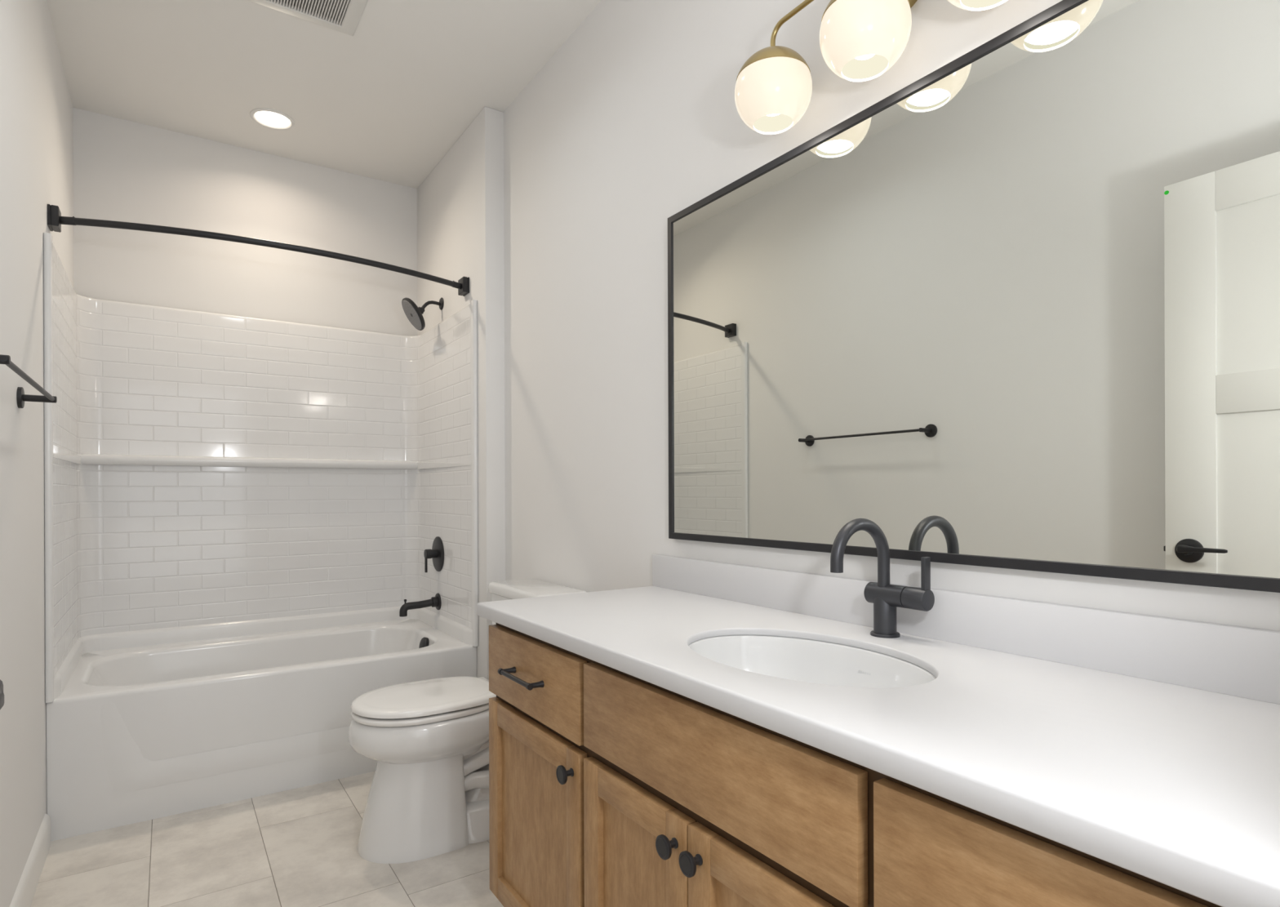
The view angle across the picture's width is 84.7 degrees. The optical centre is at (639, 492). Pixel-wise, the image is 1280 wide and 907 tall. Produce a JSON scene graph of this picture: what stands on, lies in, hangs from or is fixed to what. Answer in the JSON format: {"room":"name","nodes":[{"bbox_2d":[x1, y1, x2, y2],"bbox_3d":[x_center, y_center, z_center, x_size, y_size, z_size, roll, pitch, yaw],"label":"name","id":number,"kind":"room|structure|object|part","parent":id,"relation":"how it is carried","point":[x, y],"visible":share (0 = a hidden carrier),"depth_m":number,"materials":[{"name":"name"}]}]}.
{"room":"bathroom","nodes":[
{"label":"bathroom","id":0,"kind":"room"},
{"bbox_2d":[0,0,73,906],"bbox_3d":[-1.028,-0.267,0.818,0.100,2.910,5.705,0,0,-34],"label":"wall","id":1,"kind":"structure","parent":0,"point":[37,136],"depth_m":2.03,"materials":[{"name":"white paint"}]},
{"bbox_2d":[0,354,57,408],"bbox_3d":[-1.502,-0.265,1.687,0.082,0.059,0.774,0,0,-34],"label":"towel bar","id":2,"kind":"object","parent":1,"relation":"attached to","point":[21,397],"visible":1,"depth_m":1.90,"materials":[{"name":"black metal"}]},
{"bbox_3d":[-1.303,-0.266,1.390,0.082,0.059,0.059,0,0,-34],"label":"post","id":3,"kind":"part","parent":2,"relation":"part of","materials":[{"name":"black metal"}]},
{"bbox_3d":[-1.702,-0.265,1.983,0.082,0.059,0.059,0,0,-34],"label":"post","id":4,"kind":"part","parent":2,"relation":"part of","materials":[{"name":"black metal"}]},
{"bbox_2d":[9,813,50,906],"bbox_3d":[-1.163,1.133,1.129,0.014,0.110,2.978,0,0,-34],"label":"baseboard","id":5,"kind":"structure","parent":1,"relation":"attached to","point":[24,892],"depth_m":2.09,"materials":[{"name":"white paint"}]},
{"bbox_2d":[72,107,417,336],"bbox_3d":[-1.920,-0.264,3.597,1.524,2.910,0.100,0,0,-34],"label":"wall","id":6,"kind":"structure","parent":0,"point":[125,171],"depth_m":3.48,"materials":[{"name":"white paint"}]},
{"bbox_2d":[30,771,503,906],"bbox_3d":[-0.312,1.215,1.297,1.813,0.060,5.705,0,0,-34],"label":"floor","id":7,"kind":"structure","parent":0,"point":[295,847],"depth_m":2.23,"materials":[{"name":"tile"}]},
{"bbox_2d":[43,232,478,841],"bbox_3d":[-1.629,0.157,3.168,1.523,2.066,0.926,0,0,-34],"label":"shower","id":8,"kind":"object","parent":7,"relation":"on","point":[242,513],"visible":0.9,"depth_m":3.28,"materials":[{"name":"white plastic"}]},
{"bbox_2d":[45,618,476,841],"bbox_3d":[-1.632,0.946,3.176,1.523,0.488,0.906,0,0,-34],"label":"tub basin","id":9,"kind":"object","parent":8,"relation":"in","point":[137,731],"depth_m":2.74,"materials":[{"name":"white ceramic"}]},
{"bbox_2d":[53,453,470,469],"bbox_3d":[-1.632,-0.147,3.170,1.490,0.053,0.842,0,0,-34],"label":"shelf","id":10,"kind":"object","parent":8,"relation":"attached to","point":[77,461],"depth_m":3.43,"materials":[{"name":"white plastic"}]},
{"bbox_2d":[399,593,441,617],"bbox_3d":[-1.122,0.572,3.568,0.198,0.100,0.086,0,0,-34],"label":"tub spout","id":11,"kind":"object","parent":8,"relation":"attached to","point":[435,602],"visible":1,"depth_m":3.56,"materials":[{"name":"black metal"}]},
{"bbox_2d":[423,536,444,572],"bbox_3d":[-1.069,0.320,3.602,0.070,0.181,0.180,0,0,-34],"label":"shower valve","id":12,"kind":"object","parent":8,"relation":"attached to","point":[436,553],"visible":1,"depth_m":3.58,"materials":[{"name":"black metal"}]},
{"bbox_3d":[-1.073,0.351,3.599,0.060,0.118,0.049,0,0,-34],"label":"lever","id":13,"kind":"part","parent":12,"relation":"part of","materials":[{"name":"black metal"}]},
{"bbox_2d":[347,578,587,863],"bbox_3d":[-0.629,0.772,2.504,0.772,0.829,0.490,0,0,-34],"label":"toilet","id":14,"kind":"object","parent":7,"relation":"on","point":[428,740],"visible":0.73,"depth_m":2.30,"materials":[{"name":"white ceramic"}]},
{"bbox_3d":[-0.733,0.735,2.434,0.502,0.022,0.374,0,0,-34],"label":"seat","id":15,"kind":"part","parent":14,"relation":"part of","materials":[{"name":"white plastic"}]},
{"bbox_3d":[-0.731,0.706,2.435,0.507,0.034,0.372,0,0,-34],"label":"lid","id":16,"kind":"part","parent":14,"relation":"part of","materials":[{"name":"white plastic"}]},
{"bbox_3d":[-0.393,0.576,2.663,0.191,0.350,0.474,0,0,-34],"label":"tank","id":17,"kind":"part","parent":14,"relation":"part of","materials":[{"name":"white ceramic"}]},
{"bbox_3d":[-0.395,0.378,2.663,0.204,0.042,0.490,0,0,-34],"label":"tank lid","id":18,"kind":"part","parent":14,"relation":"part of","materials":[{"name":"white ceramic"}]},
{"bbox_2d":[488,622,1221,906],"bbox_3d":[0.287,0.754,1.301,0.608,0.858,1.677,0,0,-34],"label":"vanity cabinet","id":19,"kind":"object","parent":7,"relation":"on","point":[609,787],"visible":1,"depth_m":1.11,"materials":[{"name":"brown wood"}]},
{"bbox_3d":[-0.279,0.432,1.634,0.041,0.016,0.169,0,0,-34],"label":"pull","id":20,"kind":"part","parent":19,"relation":"part of","materials":[{"name":"black metal"}]},
{"bbox_3d":[-0.254,0.436,1.651,0.020,0.173,0.490,0,0,-34],"label":"drawer","id":21,"kind":"part","parent":19,"relation":"part of","materials":[{"name":"brown wood"}]},
{"bbox_3d":[-0.253,0.794,1.652,0.020,0.504,0.489,0,0,-34],"label":"cabinet door","id":22,"kind":"part","parent":19,"relation":"part of","materials":[{"name":"brown wood"}]},
{"bbox_3d":[-0.154,0.586,1.460,0.028,0.038,0.038,0,0,-34],"label":"knob","id":23,"kind":"part","parent":19,"relation":"part of","materials":[{"name":"black metal"}]},
{"bbox_3d":[-0.010,0.793,1.292,0.020,0.504,0.341,0,0,-34],"label":"cabinet door","id":24,"kind":"part","parent":19,"relation":"part of","materials":[{"name":"brown wood"}]},
{"bbox_3d":[0.047,0.585,1.161,0.028,0.038,0.038,0,0,-34],"label":"knob","id":25,"kind":"part","parent":19,"relation":"part of","materials":[{"name":"black metal"}]},
{"bbox_3d":[0.083,0.585,1.108,0.028,0.038,0.038,0,0,-34],"label":"knob","id":26,"kind":"part","parent":19,"relation":"part of","materials":[{"name":"black metal"}]},
{"bbox_3d":[0.084,0.431,1.149,0.020,0.168,0.684,0,0,-34],"label":"false drawer","id":27,"kind":"part","parent":19,"relation":"part of","materials":[{"name":"brown wood"}]},
{"bbox_3d":[0.182,0.792,1.006,0.020,0.504,0.340,0,0,-34],"label":"cabinet door","id":28,"kind":"part","parent":19,"relation":"part of","materials":[{"name":"brown wood"}]},
{"bbox_2d":[476,554,1279,906],"bbox_3d":[0.287,0.259,1.319,0.587,0.132,1.707,0,0,-34],"label":"countertop","id":29,"kind":"structure","parent":19,"relation":"on","point":[1145,745],"depth_m":0.98,"materials":[{"name":"white stone"}]},
{"bbox_2d":[688,635,936,687],"bbox_3d":[0.291,0.385,1.271,0.400,0.159,0.560,0,0,-34],"label":"undermount sink","id":30,"kind":"object","parent":29,"relation":"in","point":[802,660],"visible":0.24,"depth_m":1.44,"materials":[{"name":"white ceramic"}]},
{"bbox_2d":[830,518,934,638],"bbox_3d":[0.459,0.170,1.357,0.185,0.238,0.135,0,0,-34],"label":"bathroom faucet","id":31,"kind":"object","parent":29,"relation":"on","point":[885,597],"visible":1,"depth_m":1.38,"materials":[{"name":"grey metal"}]},
{"bbox_3d":[0.433,0.124,1.376,0.165,0.146,0.024,0,0,-34],"label":"spout","id":32,"kind":"part","parent":31,"relation":"part of","materials":[{"name":"grey metal"}]},
{"bbox_3d":[0.537,0.176,1.355,0.043,0.104,0.046,0,0,-34],"label":"handle","id":33,"kind":"part","parent":31,"relation":"part of","materials":[{"name":"grey metal"}]},
{"bbox_3d":[0.411,0.464,0.663,0.020,0.236,0.442,0,0,-34],"label":"drawer","id":34,"kind":"part","parent":19,"relation":"part of","materials":[{"name":"brown wood"}]},
{"bbox_2d":[46,0,601,188],"bbox_3d":[-0.295,-1.775,1.255,1.813,0.100,5.805,0,0,-34],"label":"ceiling","id":35,"kind":"structure","parent":0,"point":[388,100],"depth_m":2.85,"materials":[{"name":"white paint"}]},
{"bbox_2d":[249,107,294,129],"bbox_3d":[-1.691,-1.716,3.230,0.182,0.007,0.182,0,0,-34],"label":"recessed light","id":36,"kind":"object","parent":35,"relation":"in","point":[268,117],"visible":1,"depth_m":3.23,"materials":[{"name":"white paint"}]},
{"bbox_2d":[248,0,368,35],"bbox_3d":[-1.129,-1.712,2.385,0.370,0.018,0.370,0,0,-34],"label":"ceiling vent","id":37,"kind":"object","parent":35,"relation":"in","point":[344,16],"visible":1,"depth_m":2.49,"materials":[{"name":"white plastic"}]},
{"bbox_2d":[417,106,505,679],"bbox_3d":[-0.923,-0.268,3.649,0.189,2.910,1.126,0,0,-34],"label":"wall","id":38,"kind":"structure","parent":0,"point":[460,202],"depth_m":3.18,"materials":[{"name":"white paint"}]},
{"bbox_2d":[47,204,469,296],"bbox_3d":[-1.418,-0.971,2.848,1.523,0.072,0.193,0,0,-34],"label":"shower curtain rod","id":39,"kind":"object","parent":38,"relation":"attached to","point":[55,220],"visible":1,"depth_m":2.67,"materials":[{"name":"black metal"}]},
{"bbox_3d":[-1.407,-0.968,2.832,1.403,0.025,0.155,0,0,-34],"label":"rod","id":40,"kind":"part","parent":39,"relation":"part of","materials":[{"name":"black metal"}]},
{"bbox_2d":[401,297,444,330],"bbox_3d":[-1.105,-0.914,3.568,0.200,0.182,0.174,0,0,-34],"label":"shower","id":41,"kind":"object","parent":38,"relation":"attached to","point":[414,313],"visible":1,"depth_m":3.54,"materials":[{"name":"black metal"}]},
{"bbox_3d":[-1.071,-0.951,3.595,0.112,0.064,0.017,0,0,-34],"label":"arm","id":42,"kind":"part","parent":41,"relation":"part of","materials":[{"name":"black metal"}]},
{"bbox_2d":[503,0,1279,631],"bbox_3d":[0.272,-0.272,1.955,0.100,2.910,3.019,0,0,-34],"label":"wall","id":43,"kind":"structure","parent":0,"point":[634,121],"depth_m":2.30,"materials":[{"name":"white paint"}]},
{"bbox_2d":[734,0,813,134],"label":"vanity light","id":44,"kind":"object","parent":43,"relation":"attached to","point":[773,88],"depth_m":1.54,"materials":[{"name":"white glass"}]},
{"bbox_3d":[0.302,-0.907,1.596,0.058,0.094,0.058,0,0,-34],"label":"bulb","id":45,"kind":"part","parent":44,"relation":"part of","materials":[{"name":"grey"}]},
{"bbox_3d":[0.302,-0.907,1.596,0.174,0.141,0.174,0,0,-34],"label":"lamp shade","id":46,"kind":"part","parent":44,"relation":"part of","materials":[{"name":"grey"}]},
{"bbox_2d":[819,0,916,81],"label":"vanity light","id":47,"kind":"object","parent":43,"relation":"attached to","point":[863,40],"depth_m":1.34,"materials":[{"name":"white glass"}]},
{"bbox_3d":[0.444,-0.908,1.386,0.058,0.094,0.058,0,0,-34],"label":"bulb","id":48,"kind":"part","parent":47,"relation":"part of","materials":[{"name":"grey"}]},
{"bbox_3d":[0.444,-0.908,1.386,0.174,0.141,0.174,0,0,-34],"label":"lamp shade","id":49,"kind":"part","parent":47,"relation":"part of","materials":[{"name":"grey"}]},
{"bbox_3d":[0.585,-0.908,1.176,0.174,0.141,0.174,0,0,-34],"label":"lamp shade","id":50,"kind":"part","parent":47,"relation":"part of","materials":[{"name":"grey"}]},
{"bbox_2d":[652,554,1279,704],"bbox_3d":[0.522,0.241,1.478,0.019,0.098,1.707,0,0,-34],"label":"backsplash","id":51,"kind":"structure","parent":43,"relation":"attached to","point":[1244,662],"depth_m":1.21,"materials":[{"name":"white stone"}]},
{"bbox_2d":[667,0,1279,592],"bbox_3d":[0.539,-0.343,1.446,0.023,0.960,1.596,0,0,-34],"label":"wall mirror","id":52,"kind":"object","parent":43,"relation":"attached to","point":[1018,308],"visible":1,"depth_m":1.24,"materials":[{"name":"black metal"}]},
{"bbox_3d":[0.371,-0.272,0.274,1.613,2.910,0.120,0,0,-34],"label":"wall","id":53,"kind":"structure","parent":0,"visible":0},
{"bbox_2d":[0,680,4,709],"bbox_3d":[-0.440,0.096,0.349,0.098,2.156,0.820,0,0,-34],"label":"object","id":54,"kind":"structure","parent":53,"relation":"in","point":[2,694],"depth_m":0.63,"materials":[{"name":"black metal"}]}
]}

